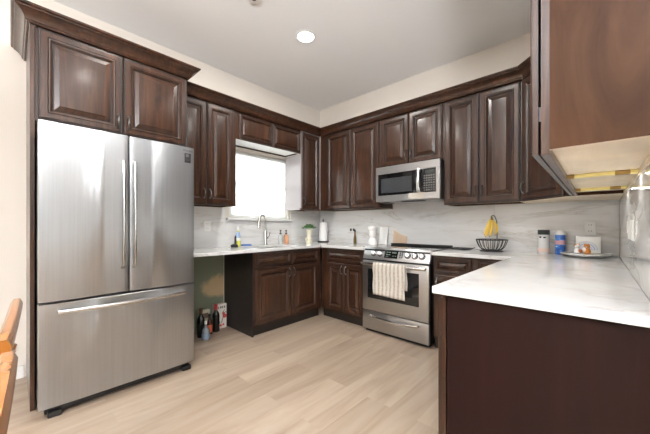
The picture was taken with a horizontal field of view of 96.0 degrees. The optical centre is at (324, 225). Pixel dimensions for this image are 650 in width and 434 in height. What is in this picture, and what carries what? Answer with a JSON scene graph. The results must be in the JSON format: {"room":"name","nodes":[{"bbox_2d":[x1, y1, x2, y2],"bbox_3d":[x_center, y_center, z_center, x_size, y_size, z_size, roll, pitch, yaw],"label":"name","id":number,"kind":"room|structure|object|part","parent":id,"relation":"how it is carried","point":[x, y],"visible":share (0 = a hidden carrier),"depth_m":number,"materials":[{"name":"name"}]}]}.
{"room":"kitchen","nodes":[
{"label":"kitchen","id":0,"kind":"room"},
{"bbox_2d":[0,0,319,376],"bbox_3d":[-2.675,-0.325,1.965,0.150,2.980,7.750,0,0,43],"label":"wall","id":1,"kind":"structure","parent":0,"point":[12,66],"depth_m":2.23,"materials":[{"name":"beige paint"}]},
{"bbox_2d":[16,365,23,378],"bbox_3d":[-3.747,1.117,0.694,0.014,0.095,4.230,0,0,43],"label":"baseboard","id":2,"kind":"structure","parent":1,"relation":"attached to","point":[20,369],"depth_m":2.22,"materials":[{"name":"white wood"}]},
{"bbox_2d":[35,25,186,146],"bbox_3d":[-1.720,-0.970,2.385,0.670,0.610,0.936,0,0,43],"label":"upper cabinet","id":3,"kind":"object","parent":1,"relation":"attached to","point":[78,83],"visible":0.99,"depth_m":2.10,"materials":[{"name":"brown wood"}]},
{"bbox_3d":[-1.665,-0.965,2.019,0.022,0.576,0.451,0,0,43],"label":"door","id":4,"kind":"part","parent":3,"relation":"part of","materials":[{"name":"brown wood"}]},
{"bbox_2d":[10,0,200,80],"bbox_3d":[-1.714,-1.305,2.360,0.712,0.090,1.123,0,0,43],"label":"crown molding","id":5,"kind":"structure","parent":3,"relation":"attached to","point":[22,12],"depth_m":2.02,"materials":[{"name":"brown wood"}]},
{"bbox_3d":[-1.469,-0.765,2.192,0.039,0.110,0.016,0,0,43],"label":"handle","id":6,"kind":"part","parent":3,"relation":"part of","materials":[{"name":"grey metal"}]},
{"bbox_3d":[-1.351,-0.965,2.355,0.022,0.576,0.458,0,0,43],"label":"door","id":7,"kind":"part","parent":3,"relation":"part of","materials":[{"name":"brown wood"}]},
{"bbox_2d":[204,221,209,230],"bbox_3d":[-1.320,0.010,3.285,0.009,0.116,0.072,0,0,43],"label":"outlet","id":8,"kind":"object","parent":1,"relation":"attached to","point":[206,223],"visible":1,"depth_m":3.28,"materials":[{"name":"white plastic"}]},
{"bbox_2d":[191,255,223,331],"bbox_3d":[-1.424,0.723,3.196,0.002,0.879,0.678,0,0,43],"label":"wall","id":9,"kind":"structure","parent":1,"relation":"attached to","point":[208,282],"depth_m":3.30,"materials":[{"name":"paint"}]},
{"bbox_2d":[187,94,235,207],"bbox_3d":[-1.292,-0.741,3.071,0.368,1.068,0.640,0,0,43],"label":"upper cabinet","id":10,"kind":"object","parent":1,"relation":"attached to","point":[211,127],"visible":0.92,"depth_m":3.02,"materials":[{"name":"brown wood"}]},
{"bbox_3d":[-1.300,-0.731,2.857,0.022,1.032,0.293,0,0,43],"label":"door","id":11,"kind":"part","parent":10,"relation":"part of","materials":[{"name":"brown wood"}]},
{"bbox_3d":[-1.096,-0.731,3.077,0.022,1.032,0.297,0,0,43],"label":"door","id":12,"kind":"part","parent":10,"relation":"part of","materials":[{"name":"brown wood"}]},
{"bbox_2d":[194,206,319,247],"bbox_3d":[-0.865,0.032,3.789,0.012,0.477,2.286,0,0,43],"label":"backsplash","id":13,"kind":"structure","parent":1,"relation":"attached to","point":[222,233],"depth_m":3.65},
{"bbox_2d":[229,151,285,218],"bbox_3d":[-0.891,-0.502,3.880,0.070,0.835,0.905,0,0,43],"label":"window","id":14,"kind":"structure","parent":1,"relation":"in","point":[236,151],"depth_m":3.87,"materials":[{"name":"white"}]},
{"bbox_2d":[230,152,285,218],"bbox_3d":[-0.851,-0.497,3.843,0.031,0.808,0.865,0,0,43],"label":"window shade","id":15,"kind":"object","parent":14,"relation":"attached to","point":[260,181],"visible":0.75,"depth_m":3.83,"materials":[{"name":"white fabric"}]},
{"bbox_3d":[-0.851,-0.102,3.843,0.012,0.018,0.865,0,0,43],"label":"rail","id":16,"kind":"part","parent":15,"relation":"part of","materials":[{"name":"white plastic"}]},
{"bbox_2d":[226,218,291,220],"bbox_3d":[-0.856,-0.073,3.844,0.150,0.028,1.000,0,0,43],"label":"trim","id":17,"kind":"structure","parent":1,"relation":"attached to","point":[246,219],"depth_m":3.71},
{"bbox_2d":[236,110,299,157],"bbox_3d":[-0.758,-1.114,3.668,0.334,0.322,0.955,0,0,43],"label":"upper cabinet","id":18,"kind":"object","parent":1,"relation":"attached to","point":[254,133],"visible":0.91,"depth_m":3.55,"materials":[{"name":"brown wood"}]},
{"bbox_3d":[-0.793,-1.098,3.402,0.022,0.274,0.450,0,0,43],"label":"door","id":19,"kind":"part","parent":18,"relation":"part of","materials":[{"name":"brown wood"}]},
{"bbox_3d":[-0.484,-1.098,3.733,0.022,0.274,0.445,0,0,43],"label":"door","id":20,"kind":"part","parent":18,"relation":"part of","materials":[{"name":"brown wood"}]},
{"bbox_2d":[286,130,319,210],"bbox_3d":[-0.290,-0.741,4.146,0.368,1.068,0.379,0,0,43],"label":"upper cabinet","id":21,"kind":"object","parent":1,"relation":"attached to","point":[303,169],"visible":1,"depth_m":4.02,"materials":[{"name":"brown wood"}]},
{"bbox_3d":[-0.198,-0.731,4.041,0.022,1.032,0.326,0,0,43],"label":"door","id":22,"kind":"part","parent":21,"relation":"part of","materials":[{"name":"brown wood"}]},
{"bbox_2d":[7,299,437,433],"bbox_3d":[0.105,1.205,-0.625,7.750,0.080,7.750,0,0,43],"label":"floor","id":23,"kind":"structure","parent":0,"point":[319,374],"depth_m":2.04,"materials":[{"name":"brown wood"}]},
{"bbox_2d":[0,351,17,433],"bbox_3d":[-0.559,0.688,0.178,0.514,0.953,0.452,0,0,-44],"label":"dining chair","id":24,"kind":"object","parent":23,"relation":"on","point":[8,360],"visible":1,"depth_m":0.40,"materials":[{"name":"orange wood"}]},
{"bbox_2d":[0,298,22,354],"bbox_3d":[-0.925,0.688,0.541,0.514,0.953,0.452,0,0,-44],"label":"dining chair","id":25,"kind":"object","parent":23,"relation":"on","point":[8,331],"visible":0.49,"depth_m":0.63,"materials":[{"name":"orange wood"}]},
{"bbox_2d":[26,23,34,411],"bbox_3d":[-2.063,-0.056,2.047,0.630,2.439,0.022,0,0,43],"label":"end panel","id":26,"kind":"object","parent":23,"relation":"on","point":[30,59],"visible":0.98,"depth_m":1.84,"materials":[{"name":"brown wood"}]},
{"bbox_2d":[35,119,193,418],"bbox_3d":[-1.621,0.265,2.276,0.849,1.799,0.906,0,0,43],"label":"refrigerator","id":27,"kind":"object","parent":23,"relation":"on","point":[114,213],"visible":1,"depth_m":1.95,"materials":[{"name":"grey metal"}]},
{"bbox_3d":[-1.540,-0.081,1.890,0.066,1.080,0.450,0,0,43],"label":"door","id":28,"kind":"part","parent":27,"relation":"part of","materials":[{"name":"silver metal"}]},
{"bbox_3d":[-1.385,0.783,2.057,0.066,0.620,0.906,0,0,43],"label":"freezer drawer","id":29,"kind":"part","parent":27,"relation":"part of","materials":[{"name":"silver metal"}]},
{"bbox_3d":[-1.338,0.523,2.016,0.080,0.028,0.748,0,0,43],"label":"handle","id":30,"kind":"part","parent":27,"relation":"part of","materials":[{"name":"silver metal"}]},
{"bbox_3d":[-1.368,-0.075,1.987,0.068,0.750,0.018,0,0,43],"label":"handle","id":31,"kind":"part","parent":27,"relation":"part of","materials":[{"name":"silver metal"}]},
{"bbox_3d":[-1.323,-0.075,2.036,0.068,0.750,0.018,0,0,43],"label":"handle","id":32,"kind":"part","parent":27,"relation":"part of","materials":[{"name":"silver metal"}]},
{"bbox_3d":[-1.229,-0.081,2.223,0.066,1.080,0.450,0,0,43],"label":"door","id":33,"kind":"part","parent":27,"relation":"part of","materials":[{"name":"silver metal"}]},
{"bbox_2d":[197,308,204,337],"bbox_3d":[-1.296,1.016,3.057,0.076,0.296,0.075,0,0,43],"label":"wine bottle","id":34,"kind":"object","parent":23,"relation":"on","point":[200,320],"visible":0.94,"depth_m":3.03,"materials":[{"name":"black glass"}]},
{"bbox_2d":[197,308,209,320],"bbox_3d":[-1.332,1.046,3.208,0.061,0.235,0.120,0,0,43],"label":"carton","id":35,"kind":"object","parent":23,"relation":"on","point":[206,312],"visible":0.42,"depth_m":3.19,"materials":[{"name":"beige"}]},
{"bbox_2d":[202,321,209,340],"bbox_3d":[-1.215,1.070,2.982,0.079,0.188,0.078,0,0,43],"label":"clear bottle","id":36,"kind":"object","parent":23,"relation":"on","point":[205,331],"visible":1,"depth_m":2.96,"materials":[{"name":"grey"}]},
{"bbox_2d":[207,313,212,333],"bbox_3d":[-1.238,1.056,3.141,0.059,0.215,0.058,0,0,43],"label":"sauce bottle","id":37,"kind":"object","parent":23,"relation":"on","point":[209,322],"visible":0.79,"depth_m":3.13,"materials":[{"name":"brown glass"}]},
{"bbox_2d":[212,304,219,331],"bbox_3d":[-1.199,1.017,3.220,0.076,0.294,0.075,0,0,43],"label":"wine bottle","id":38,"kind":"object","parent":23,"relation":"on","point":[216,316],"visible":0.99,"depth_m":3.19,"materials":[{"name":"black glass"}]},
{"bbox_2d":[212,302,226,327],"bbox_3d":[-1.200,1.028,3.328,0.137,0.272,0.073,0,0,-43],"label":"printed box","id":39,"kind":"object","parent":23,"relation":"on","point":[221,306],"visible":0.59,"depth_m":3.32,"materials":[{"name":"beige cardboard"}]},
{"bbox_2d":[224,247,319,337],"bbox_3d":[-0.602,0.724,3.584,0.648,0.881,1.010,0,0,43],"label":"base cabinet","id":40,"kind":"object","parent":23,"relation":"on","point":[269,290],"visible":0.97,"depth_m":3.28,"materials":[{"name":"brown wood"}]},
{"bbox_3d":[-0.962,0.724,3.238,0.592,0.881,0.014,0,0,43],"label":"panel","id":41,"kind":"part","parent":40,"relation":"part of","materials":[{"name":"black laminate"}]},
{"bbox_3d":[-0.558,0.373,3.221,0.022,0.140,0.472,0,0,43],"label":"drawer","id":42,"kind":"part","parent":40,"relation":"part of","materials":[{"name":"brown wood"}]},
{"bbox_3d":[-0.556,0.752,3.223,0.022,0.575,0.476,0,0,43],"label":"door","id":43,"kind":"part","parent":40,"relation":"part of","materials":[{"name":"brown wood"}]},
{"bbox_2d":[194,241,382,256],"bbox_3d":[-0.393,0.266,3.338,1.292,0.030,2.302,0,0,43],"label":"countertop","id":44,"kind":"structure","parent":40,"relation":"on","point":[211,251],"depth_m":3.35,"materials":[{"name":"white stone"}]},
{"bbox_2d":[230,236,237,246],"bbox_3d":[-1.033,0.185,3.339,0.064,0.132,0.096,0,0,43],"label":"dish brush","id":45,"kind":"object","parent":44,"relation":"on","point":[234,244],"visible":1,"depth_m":3.34,"materials":[{"name":"black plastic"}]},
{"bbox_2d":[236,226,240,246],"bbox_3d":[-1.027,0.131,3.456,0.067,0.240,0.060,0,0,43],"label":"bottle","id":46,"kind":"object","parent":44,"relation":"on","point":[238,237],"visible":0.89,"depth_m":3.43,"materials":[{"name":"yellow plastic"}]},
{"bbox_2d":[257,214,269,244],"bbox_3d":[-0.788,0.056,3.715,0.066,0.390,0.221,0,0,29],"label":"faucet","id":47,"kind":"object","parent":44,"relation":"on","point":[261,215],"visible":1,"depth_m":3.75,"materials":[{"name":"silver metal"}]},
{"bbox_3d":[-0.791,-0.029,3.702,0.025,0.220,0.163,0,0,22],"label":"spout","id":48,"kind":"part","parent":47,"relation":"part of","materials":[{"name":"silver metal"}]},
{"bbox_2d":[278,230,282,243],"bbox_3d":[-0.600,0.157,3.967,0.066,0.188,0.057,0,0,43],"label":"soap bottle","id":49,"kind":"object","parent":44,"relation":"on","point":[280,237],"visible":1,"depth_m":3.95,"materials":[{"name":"grey"}]},
{"bbox_2d":[284,230,288,243],"bbox_3d":[-0.533,0.157,4.028,0.072,0.188,0.068,0,0,43],"label":"soap bottle","id":50,"kind":"object","parent":44,"relation":"on","point":[286,237],"visible":1,"depth_m":4.00,"materials":[{"name":"brown plastic"}]},
{"bbox_2d":[302,224,315,242],"bbox_3d":[-0.222,0.113,4.141,0.230,0.275,0.220,0,0,16],"label":"potted plant","id":51,"kind":"object","parent":44,"relation":"on","point":[308,238],"visible":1,"depth_m":4.11,"materials":[{"name":"green plant"}]},
{"bbox_2d":[353,230,355,242],"bbox_3d":[0.419,0.156,4.098,0.044,0.190,0.043,0,0,43],"label":"oil bottle","id":52,"kind":"object","parent":44,"relation":"on","point":[354,238],"visible":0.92,"depth_m":4.09,"materials":[{"name":"brown"}]},
{"bbox_2d":[368,225,376,244],"bbox_3d":[0.608,0.127,3.758,0.120,0.248,0.119,0,0,43],"label":"ceramic canister","id":53,"kind":"object","parent":44,"relation":"on","point":[372,229],"visible":0.98,"depth_m":3.72,"materials":[{"name":"white ceramic"}]},
{"bbox_3d":[0.608,0.037,3.758,0.120,0.068,0.119,0,0,43],"label":"lid","id":54,"kind":"part","parent":53,"relation":"part of","materials":[{"name":"white ceramic"}]},
{"bbox_2d":[379,227,387,244],"bbox_3d":[0.759,0.138,3.796,0.120,0.223,0.046,0,0,43],"label":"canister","id":55,"kind":"object","parent":44,"relation":"on","point":[383,236],"visible":1,"depth_m":3.79,"materials":[{"name":"white ceramic"}]},
{"bbox_3d":[-0.027,0.074,4.397,0.168,0.354,0.168,0,0,43],"label":"paper towel holder","id":56,"kind":"object","parent":44,"relation":"on","visible":0},
{"bbox_2d":[319,222,326,240],"bbox_3d":[-0.027,0.097,4.397,0.121,0.275,0.121,0,0,43],"label":"paper towel roll","id":57,"kind":"object","parent":56,"relation":"on","point":[322,225],"visible":1,"depth_m":4.35,"materials":[{"name":"white paper"}]},
{"bbox_3d":[-0.238,0.373,3.565,0.022,0.140,0.430,0,0,43],"label":"drawer","id":58,"kind":"part","parent":40,"relation":"part of","materials":[{"name":"brown wood"}]},
{"bbox_3d":[-0.240,0.752,3.562,0.022,0.575,0.436,0,0,43],"label":"door","id":59,"kind":"part","parent":40,"relation":"part of","materials":[{"name":"brown wood"}]},
{"bbox_2d":[322,247,364,325],"bbox_3d":[0.393,0.724,3.734,0.680,0.881,0.648,0,0,43],"label":"base cabinet","id":60,"kind":"object","parent":23,"relation":"on","point":[342,269],"visible":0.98,"depth_m":3.51,"materials":[{"name":"brown wood"}]},
{"bbox_3d":[0.127,0.752,3.601,0.273,0.575,0.022,0,0,43],"label":"door","id":61,"kind":"part","parent":60,"relation":"part of","materials":[{"name":"brown wood"}]},
{"bbox_3d":[0.230,0.373,3.505,0.555,0.140,0.022,0,0,43],"label":"drawer","id":62,"kind":"part","parent":60,"relation":"part of","materials":[{"name":"brown wood"}]},
{"bbox_3d":[0.332,0.752,3.409,0.276,0.575,0.022,0,0,43],"label":"door","id":63,"kind":"part","parent":60,"relation":"part of","materials":[{"name":"brown wood"}]},
{"bbox_2d":[361,243,452,347],"bbox_3d":[0.895,0.693,3.209,0.757,0.941,0.722,0,0,43],"label":"range","id":64,"kind":"object","parent":23,"relation":"on","point":[411,320],"visible":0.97,"depth_m":2.92,"materials":[{"name":"silver metal"}]},
{"bbox_2d":[372,262,406,300],"bbox_3d":[0.649,0.559,2.961,0.374,0.344,0.056,0,0,43],"label":"dish towel","id":65,"kind":"object","parent":64,"relation":"hanging from","point":[389,280],"visible":1,"depth_m":2.93,"materials":[{"name":"fabric"}]},
{"bbox_3d":[0.671,0.413,2.970,0.728,0.032,0.067,0,0,43],"label":"handle","id":66,"kind":"part","parent":64,"relation":"part of","materials":[{"name":"silver metal"}]},
{"bbox_3d":[0.684,0.982,2.983,0.570,0.038,0.040,0,0,43],"label":"handle","id":67,"kind":"part","parent":64,"relation":"part of","materials":[{"name":"silver metal"}]},
{"bbox_3d":[0.707,1.030,3.008,0.755,0.198,0.038,0,0,43],"label":"warming drawer","id":68,"kind":"part","parent":64,"relation":"part of","materials":[{"name":"silver metal"}]},
{"bbox_3d":[0.707,0.652,3.007,0.755,0.539,0.040,0,0,43],"label":"oven door","id":69,"kind":"part","parent":64,"relation":"part of","materials":[{"name":"silver metal"}]},
{"bbox_3d":[0.725,0.302,3.027,0.757,0.130,0.080,0,0,43],"label":"control panel","id":70,"kind":"part","parent":64,"relation":"part of","materials":[{"name":"silver metal"}]},
{"bbox_2d":[393,230,406,242],"bbox_3d":[0.936,0.139,3.655,0.190,0.164,0.028,0,0,43],"label":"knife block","id":71,"kind":"object","parent":64,"relation":"on","point":[397,237],"visible":1,"depth_m":3.66,"materials":[{"name":"beige wood"}]},
{"bbox_2d":[370,245,451,251],"bbox_3d":[0.945,0.251,3.264,0.753,0.014,0.563,0,0,43],"label":"cooktop","id":72,"kind":"object","parent":64,"relation":"in","point":[421,247],"depth_m":3.21,"materials":[{"name":"grey glass"}]},
{"bbox_2d":[434,255,473,347],"bbox_3d":[1.340,0.724,2.852,0.352,0.881,0.648,0,0,43],"label":"base cabinet","id":73,"kind":"object","parent":23,"relation":"on","point":[446,268],"visible":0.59,"depth_m":2.69,"materials":[{"name":"brown wood"}]},
{"bbox_3d":[1.149,0.752,2.648,0.324,0.575,0.022,0,0,43],"label":"door","id":74,"kind":"part","parent":73,"relation":"part of","materials":[{"name":"brown wood"}]},
{"bbox_3d":[1.149,0.373,2.648,0.324,0.140,0.022,0,0,43],"label":"drawer","id":75,"kind":"part","parent":73,"relation":"part of","materials":[{"name":"brown wood"}]},
{"bbox_2d":[474,258,501,270],"bbox_3d":[1.588,0.724,2.621,0.322,0.881,0.648,0,0,43],"label":"base cabinet","id":76,"kind":"object","parent":23,"relation":"on","point":[479,263],"visible":0.02,"depth_m":2.48,"materials":[{"name":"brown wood"}]},
{"bbox_3d":[1.408,0.373,2.407,0.284,0.140,0.022,0,0,43],"label":"drawer","id":77,"kind":"part","parent":76,"relation":"part of","materials":[{"name":"brown wood"}]},
{"bbox_2d":[438,295,649,433],"bbox_3d":[1.189,0.724,1.572,0.652,0.881,1.497,0,0,43],"label":"base cabinet","id":78,"kind":"object","parent":23,"relation":"on","point":[503,369],"visible":0.7,"depth_m":0.99,"materials":[{"name":"brown wood"}]},
{"bbox_3d":[0.649,0.373,1.405,0.022,0.140,0.498,0,0,43],"label":"drawer","id":79,"kind":"part","parent":78,"relation":"part of","materials":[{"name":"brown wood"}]},
{"bbox_3d":[0.649,0.752,1.405,0.022,0.575,0.498,0,0,43],"label":"door","id":80,"kind":"part","parent":78,"relation":"part of","materials":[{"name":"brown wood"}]},
{"bbox_2d":[431,249,649,327],"bbox_3d":[1.165,0.266,1.998,1.273,0.030,2.139,0,0,43],"label":"countertop","id":81,"kind":"structure","parent":78,"relation":"on","point":[604,289],"depth_m":1.22,"materials":[{"name":"white stone"}]},
{"bbox_2d":[450,247,474,249],"bbox_3d":[1.445,0.237,3.053,0.226,0.027,0.172,0,0,43],"label":"spoon rest","id":82,"kind":"object","parent":81,"relation":"on","point":[457,248],"visible":0.97,"depth_m":3.02,"materials":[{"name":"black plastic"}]},
{"bbox_2d":[476,215,507,251],"bbox_3d":[1.603,0.074,2.817,0.277,0.352,0.277,0,0,43],"label":"fruit basket","id":83,"kind":"object","parent":81,"relation":"on","point":[497,239],"visible":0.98,"depth_m":2.79,"materials":[{"name":"black metal"}]},
{"bbox_2d":[484,217,497,236],"bbox_3d":[1.590,0.016,2.800,0.137,0.199,0.036,0,0,0],"label":"bananas","id":84,"kind":"object","parent":83,"relation":"hanging from","point":[489,228],"visible":1,"depth_m":2.79,"materials":[{"name":"yellow food"}]},
{"bbox_2d":[538,230,549,253],"bbox_3d":[1.934,0.146,2.590,0.088,0.210,0.088,0,0,43],"label":"jar","id":85,"kind":"object","parent":81,"relation":"on","point":[543,235],"visible":1,"depth_m":2.56,"materials":[{"name":"grey"}]},
{"bbox_3d":[1.935,0.062,2.590,0.088,0.042,0.088,0,0,43],"label":"lid","id":86,"kind":"part","parent":85,"relation":"part of","materials":[{"name":"grey"}]},
{"bbox_2d":[555,230,565,254],"bbox_3d":[2.031,0.148,2.528,0.074,0.206,0.074,0,0,43],"label":"wipes canister","id":87,"kind":"object","parent":81,"relation":"on","point":[560,235],"visible":0.91,"depth_m":2.50,"materials":[{"name":"blue plastic"}]},
{"bbox_3d":[2.031,0.064,2.528,0.074,0.038,0.074,0,0,43],"label":"lid","id":88,"kind":"part","parent":87,"relation":"part of","materials":[{"name":"white plastic"}]},
{"bbox_2d":[560,251,613,257],"bbox_3d":[2.077,0.237,2.335,0.322,0.028,0.322,0,0,43],"label":"serving tray","id":89,"kind":"object","parent":81,"relation":"on","point":[569,253],"visible":0.89,"depth_m":2.24,"materials":[{"name":"white ceramic"}]},
{"bbox_2d":[574,244,582,252],"bbox_3d":[2.015,0.185,2.332,0.053,0.076,0.050,0,0,28],"label":"shaker","id":90,"kind":"object","parent":89,"relation":"on","point":[577,249],"visible":1,"depth_m":2.32,"materials":[{"name":"white ceramic"}]},
{"bbox_2d":[582,243,590,253],"bbox_3d":[2.059,0.182,2.304,0.053,0.080,0.052,0,0,-27],"label":"shaker","id":91,"kind":"object","parent":89,"relation":"on","point":[586,250],"visible":1,"depth_m":2.29,"materials":[{"name":"orange ceramic"}]},
{"bbox_2d":[576,236,601,252],"bbox_3d":[2.147,0.156,2.389,0.060,0.132,0.156,0,0,-43],"label":"napkin holder","id":92,"kind":"object","parent":89,"relation":"on","point":[595,242],"visible":0.69,"depth_m":2.35,"materials":[{"name":"white ceramic"}]},
{"bbox_2d":[52,0,529,110],"bbox_3d":[0.105,-1.865,-0.625,7.750,0.100,7.750,0,0,43],"label":"ceiling","id":93,"kind":"structure","parent":0,"point":[360,47],"depth_m":2.77,"materials":[{"name":"white paint"}]},
{"bbox_2d":[248,0,260,2],"bbox_3d":[-0.562,-1.800,2.312,0.124,0.031,0.124,0,0,43],"label":"smoke detector","id":94,"kind":"object","parent":93,"relation":"attached to","point":[251,1],"visible":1,"depth_m":2.34,"materials":[{"name":"white plastic"}]},
{"bbox_2d":[295,30,315,42],"bbox_3d":[-0.186,-1.811,2.815,0.200,0.008,0.200,0,0,43],"label":"recessed light","id":95,"kind":"object","parent":93,"relation":"in","point":[303,36],"visible":1,"depth_m":2.81,"materials":[{"name":"white plastic"}]},
{"bbox_2d":[298,32,313,41],"bbox_3d":[-0.186,-1.811,2.815,0.156,0.001,0.156,0,0,43],"label":"diffuser","id":96,"kind":"object","parent":95,"relation":"attached to","point":[302,36],"depth_m":2.81,"materials":[{"name":"white plastic"}]},
{"bbox_2d":[320,33,619,298],"bbox_3d":[2.750,-0.325,2.104,7.600,2.980,0.150,0,0,43],"label":"wall","id":97,"kind":"structure","parent":0,"point":[511,53],"depth_m":3.42,"materials":[{"name":"beige paint"}]},
{"bbox_2d":[349,227,355,231],"bbox_3d":[0.391,0.065,4.178,0.116,0.072,0.008,0,0,43],"label":"outlet","id":98,"kind":"object","parent":97,"relation":"attached to","point":[351,229],"visible":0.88,"depth_m":4.17,"materials":[{"name":"white plastic"}]},
{"bbox_2d":[321,120,392,211],"bbox_3d":[0.384,-0.741,3.953,0.992,1.068,0.366,0,0,43],"label":"upper cabinet","id":99,"kind":"object","parent":97,"relation":"attached to","point":[350,158],"visible":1,"depth_m":3.79,"materials":[{"name":"brown wood"}]},
{"bbox_3d":[0.174,-0.731,3.960,0.425,1.032,0.022,0,0,43],"label":"door","id":100,"kind":"part","parent":99,"relation":"part of","materials":[{"name":"brown wood"}]},
{"bbox_2d":[187,56,529,136],"bbox_3d":[0.349,-1.305,2.395,3.028,0.090,2.038,0,0,43],"label":"crown molding","id":101,"kind":"structure","parent":99,"relation":"attached to","point":[522,70],"depth_m":3.09,"materials":[{"name":"brown wood"}]},
{"bbox_3d":[0.489,-0.731,3.667,0.425,1.032,0.022,0,0,43],"label":"door","id":102,"kind":"part","parent":99,"relation":"part of","materials":[{"name":"brown wood"}]},
{"bbox_2d":[380,102,443,167],"bbox_3d":[1.027,-0.975,3.354,0.760,0.600,0.366,0,0,43],"label":"upper cabinet","id":103,"kind":"object","parent":97,"relation":"attached to","point":[417,135],"visible":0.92,"depth_m":3.21,"materials":[{"name":"brown wood"}]},
{"bbox_3d":[0.797,-0.965,3.380,0.364,0.564,0.022,0,0,43],"label":"door","id":104,"kind":"part","parent":103,"relation":"part of","materials":[{"name":"brown wood"}]},
{"bbox_2d":[376,158,443,203],"bbox_3d":[0.990,-0.465,3.315,0.756,0.414,0.445,0,0,43],"label":"microwave","id":105,"kind":"object","parent":103,"relation":"attached to","point":[421,181],"visible":0.98,"depth_m":3.15,"materials":[{"name":"silver metal"}]},
{"bbox_3d":[0.811,-0.465,3.277,0.485,0.245,0.032,0,0,43],"label":"door","id":106,"kind":"part","parent":105,"relation":"part of","materials":[{"name":"black glass"}]},
{"bbox_3d":[0.978,-0.472,3.064,0.036,0.266,0.060,0,0,43],"label":"handle","id":107,"kind":"part","parent":105,"relation":"part of","materials":[{"name":"silver metal"}]},
{"bbox_3d":[1.007,-0.465,3.094,0.051,0.245,0.033,0,0,43],"label":"handle mount","id":108,"kind":"part","parent":105,"relation":"part of","materials":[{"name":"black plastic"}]},
{"bbox_3d":[1.068,-0.965,3.127,0.366,0.564,0.022,0,0,43],"label":"door","id":109,"kind":"part","parent":103,"relation":"part of","materials":[{"name":"brown wood"}]},
{"bbox_2d":[320,200,618,256],"bbox_3d":[1.140,0.001,3.494,3.348,0.540,0.012,0,0,43],"label":"backsplash","id":110,"kind":"structure","parent":97,"relation":"attached to","point":[434,223],"depth_m":3.04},
{"bbox_2d":[444,79,525,205],"bbox_3d":[1.553,-0.741,2.864,0.672,1.068,0.366,0,0,43],"label":"upper cabinet","id":111,"kind":"object","parent":97,"relation":"attached to","point":[483,129],"visible":1,"depth_m":2.73,"materials":[{"name":"brown wood"}]},
{"bbox_3d":[1.338,-0.731,2.876,0.318,1.032,0.022,0,0,43],"label":"door","id":112,"kind":"part","parent":111,"relation":"part of","materials":[{"name":"brown wood"}]},
{"bbox_3d":[1.577,-0.731,2.653,0.324,1.032,0.022,0,0,43],"label":"door","id":113,"kind":"part","parent":111,"relation":"part of","materials":[{"name":"brown wood"}]},
{"bbox_2d":[519,75,623,202],"bbox_3d":[1.929,-0.741,2.338,0.617,1.068,0.624,0,0,43],"label":"upper cabinet","id":114,"kind":"object","parent":97,"relation":"attached to","point":[538,186],"visible":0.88,"depth_m":2.41,"materials":[{"name":"brown wood"}]},
{"bbox_3d":[1.711,-0.731,2.319,0.022,1.032,0.419,0,0,-2],"label":"door","id":115,"kind":"part","parent":114,"relation":"part of","materials":[{"name":"brown wood"}]},
{"bbox_2d":[584,221,595,234],"bbox_3d":[2.230,0.025,2.463,0.072,0.116,0.009,0,0,43],"label":"outlet","id":116,"kind":"object","parent":97,"relation":"attached to","point":[589,226],"visible":1,"depth_m":2.46,"materials":[{"name":"white plastic"}]},
{"bbox_3d":[1.673,-0.325,1.502,0.120,2.980,2.200,0,0,43],"label":"wall","id":117,"kind":"structure","parent":0,"visible":0},
{"bbox_2d":[530,0,649,195],"bbox_3d":[1.269,-0.740,1.397,0.322,1.069,1.652,0,0,43],"label":"upper cabinet","id":118,"kind":"object","parent":117,"relation":"attached to","point":[590,59],"depth_m":0.81,"materials":[{"name":"brown wood"}]},
{"bbox_3d":[0.764,-0.728,1.026,0.022,1.038,0.413,0,0,43],"label":"door","id":119,"kind":"part","parent":118,"relation":"part of","materials":[{"name":"brown wood"}]},
{"bbox_3d":[1.048,-0.728,1.331,0.022,1.038,0.410,0,0,43],"label":"door","id":120,"kind":"part","parent":118,"relation":"part of","materials":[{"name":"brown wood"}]},
{"bbox_3d":[1.329,-0.728,1.632,0.022,1.038,0.405,0,0,43],"label":"door","id":121,"kind":"part","parent":118,"relation":"part of","materials":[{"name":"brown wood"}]},
{"bbox_3d":[1.650,-0.219,1.769,0.238,0.018,0.036,0,0,43],"label":"light rail","id":122,"kind":"part","parent":118,"relation":"part of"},
{"bbox_3d":[1.187,-0.219,1.271,0.238,0.018,0.036,0,0,43],"label":"light rail","id":123,"kind":"part","parent":118,"relation":"part of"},
{"bbox_2d":[627,214,630,239],"bbox_3d":[1.626,0.010,1.566,0.011,0.132,0.124,0,0,43],"label":"light switch","id":124,"kind":"object","parent":117,"relation":"attached to","point":[629,216],"visible":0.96,"depth_m":1.53,"materials":[{"name":"white plastic"}]},
{"bbox_2d":[630,213,634,240],"bbox_3d":[1.496,0.010,1.427,0.011,0.132,0.124,0,0,43],"label":"light switch","id":125,"kind":"object","parent":117,"relation":"attached to","point":[632,221],"visible":1,"depth_m":1.39,"materials":[{"name":"white plastic"}]},
{"bbox_2d":[619,164,649,300],"bbox_3d":[1.628,0.032,1.551,0.012,0.477,2.189,0,0,43],"label":"backsplash","id":126,"kind":"structure","parent":117,"relation":"attached to","point":[635,255],"depth_m":1.25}
]}

